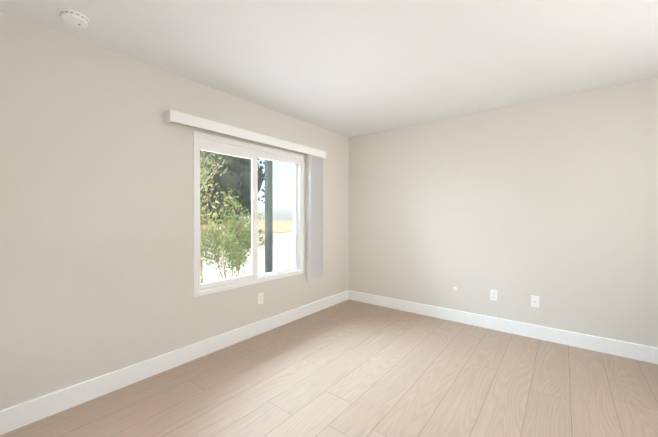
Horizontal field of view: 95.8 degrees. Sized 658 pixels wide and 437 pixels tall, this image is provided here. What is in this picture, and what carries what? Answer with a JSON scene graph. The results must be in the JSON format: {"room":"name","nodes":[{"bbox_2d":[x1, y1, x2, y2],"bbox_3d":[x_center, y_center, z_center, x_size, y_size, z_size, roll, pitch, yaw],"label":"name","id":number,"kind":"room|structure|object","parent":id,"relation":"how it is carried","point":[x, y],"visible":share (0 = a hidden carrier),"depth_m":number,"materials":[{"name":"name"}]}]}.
{"room":"empty bedroom","nodes":[
{"label":"empty bedroom","id":0,"kind":"room"},
{"bbox_2d":[0,10,347,409],"bbox_3d":[-1.081,0.007,2.833,0.160,2.418,4.554,0,1,38],"label":"wall","id":1,"kind":"structure","parent":0,"point":[96,224],"depth_m":2.09,"materials":[{"name":"beige paint"}]},
{"bbox_2d":[0,290,348,434],"bbox_3d":[-1.012,1.149,2.792,0.014,0.135,4.234,0,1,38],"label":"baseboard","id":2,"kind":"structure","parent":1,"relation":"attached to","point":[28,412],"depth_m":2.24,"materials":[{"name":"white wood"}]},
{"bbox_2d":[164,109,325,158],"bbox_3d":[-0.681,-0.821,3.114,0.112,0.092,1.941,0,1,38],"label":"window blinds","id":3,"kind":"object","parent":1,"relation":"attached to","point":[186,119],"visible":0.92,"depth_m":2.78,"materials":[{"name":"white plastic"}]},
{"bbox_2d":[193,131,303,296],"bbox_3d":[-0.781,-0.050,3.151,0.107,1.441,1.387,0,1,38],"label":"window","id":4,"kind":"structure","parent":1,"relation":"in","point":[218,144],"depth_m":3.10,"materials":[{"name":"white plastic"}]},
{"bbox_2d":[200,151,294,280],"bbox_3d":[-0.788,-0.028,3.157,0.046,1.266,1.252,0,1,38],"label":"window panel","id":5,"kind":"object","parent":4,"relation":"in","point":[250,217],"visible":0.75,"depth_m":3.09,"materials":[{"name":"clear glass"}]},
{"bbox_2d":[258,293,262,304],"bbox_3d":[-0.725,0.844,3.159,0.009,0.115,0.070,0,1,38],"label":"outlet","id":6,"kind":"object","parent":1,"relation":"attached to","point":[260,298],"visible":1,"depth_m":3.15,"materials":[{"name":"plastic"}]},
{"bbox_2d":[306,154,322,280],"bbox_3d":[-0.177,-0.037,3.757,0.089,1.582,0.257,0,1,38],"label":"window blinds","id":7,"kind":"object","parent":1,"relation":"attached to","point":[314,209],"visible":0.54,"depth_m":3.71,"materials":[{"name":"plastic"}]},
{"bbox_2d":[0,299,657,436],"bbox_3d":[0.639,1.406,1.499,4.532,0.350,4.554,0,1,38],"label":"floor","id":8,"kind":"structure","parent":0,"point":[349,368],"depth_m":2.14,"materials":[{"name":"brown wood"}]},
{"bbox_2d":[0,0,657,136],"bbox_3d":[0.639,-1.257,1.469,4.532,0.140,4.554,0,1,38],"label":"ceiling","id":9,"kind":"structure","parent":0,"point":[349,68],"depth_m":2.07,"materials":[{"name":"white paint"}]},
{"bbox_2d":[59,8,89,27],"bbox_3d":[-1.495,-1.172,1.750,0.140,0.038,0.140,0,1,38],"label":"smoke detector","id":10,"kind":"object","parent":9,"relation":"attached to","point":[74,18],"visible":1,"depth_m":1.72,"materials":[{"name":"white plastic"}]},
{"bbox_2d":[348,76,657,347],"bbox_3d":[2.058,0.003,3.162,4.372,2.418,0.160,0,1,38],"label":"wall","id":11,"kind":"structure","parent":0,"point":[551,203],"depth_m":3.08,"materials":[{"name":"beige paint"}]},
{"bbox_2d":[490,290,496,300],"bbox_3d":[1.806,0.835,3.262,0.070,0.115,0.009,0,1,38],"label":"outlet","id":12,"kind":"object","parent":11,"relation":"attached to","point":[493,295],"visible":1,"depth_m":3.26,"materials":[{"name":"plastic"}]},
{"bbox_2d":[349,290,657,363],"bbox_3d":[1.947,1.145,3.151,4.198,0.135,0.014,0,1,38],"label":"baseboard","id":13,"kind":"structure","parent":11,"relation":"attached to","point":[640,352],"depth_m":3.08,"materials":[{"name":"white wood"}]},
{"bbox_2d":[531,295,538,307],"bbox_3d":[2.098,0.840,3.027,0.070,0.115,0.018,0,1,38],"label":"outlet plate","id":14,"kind":"object","parent":11,"relation":"attached to","point":[534,301],"visible":1,"depth_m":3.03,"materials":[{"name":"plastic"}]},
{"label":"outside","id":15,"kind":"structure","parent":0,"visible":0},
{"bbox_2d":[200,220,293,282],"bbox_3d":[-13.169,1.414,30.377,120.000,0.300,110.000,0,1,38],"label":"ground","id":16,"kind":"structure","parent":15,"point":[277,244],"depth_m":10.89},
{"bbox_2d":[200,151,217,188],"bbox_3d":[-6.636,-1.193,12.292,3.094,5.332,5.126,0,1,38],"label":"tree","id":17,"kind":"object","parent":16,"relation":"on","point":[205,168],"depth_m":13.20,"materials":[{"name":"green plant"}]},
{"bbox_2d":[200,151,230,207],"bbox_3d":[-6.750,-1.226,14.515,4.720,5.352,2.826,0,1,38],"label":"tree","id":18,"kind":"object","parent":16,"relation":"on","point":[211,159],"depth_m":14.35,"materials":[{"name":"green plant"}]},
{"bbox_2d":[200,150,232,200],"bbox_3d":[-12.174,-3.704,22.940,7.749,10.163,9.467,0,1,38],"label":"tree","id":19,"kind":"object","parent":16,"relation":"on","point":[215,178],"depth_m":22.42,"materials":[{"name":"green plant"}]},
{"bbox_2d":[200,154,233,282],"bbox_3d":[-2.402,-0.071,5.170,1.843,3.227,1.993,0,1,38],"label":"tree","id":20,"kind":"object","parent":16,"relation":"on","point":[214,215],"depth_m":5.22,"materials":[{"name":"green plant"}]},
{"bbox_2d":[200,151,250,228],"bbox_3d":[-10.638,-3.255,25.070,7.321,9.265,8.429,0,1,38],"label":"tree","id":21,"kind":"object","parent":16,"relation":"on","point":[235,163],"depth_m":23.34,"materials":[{"name":"green plant"}]},
{"bbox_2d":[207,158,264,228],"bbox_3d":[-9.115,-3.258,26.557,7.088,9.162,7.006,0,1,38],"label":"tree","id":22,"kind":"object","parent":16,"relation":"on","point":[239,181],"depth_m":25.06,"materials":[{"name":"green plant"}]},
{"bbox_2d":[200,188,273,278],"bbox_3d":[-2.242,0.446,5.965,2.384,2.178,1.573,0,1,38],"label":"tree","id":23,"kind":"object","parent":16,"relation":"on","point":[238,249],"depth_m":5.73,"materials":[{"name":"green plant"}]},
{"bbox_2d":[202,222,292,235],"bbox_3d":[-9.039,0.828,22.676,0.160,1.040,21.160,0,1,38],"label":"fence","id":24,"kind":"object","parent":16,"relation":"on","point":[275,227],"depth_m":27.61,"materials":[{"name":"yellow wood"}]},
{"bbox_2d":[265,160,272,272],"bbox_3d":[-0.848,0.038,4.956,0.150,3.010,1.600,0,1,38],"label":"post","id":25,"kind":"object","parent":16,"relation":"on","point":[268,210],"depth_m":4.77,"materials":[{"name":"green paint"}]}
]}

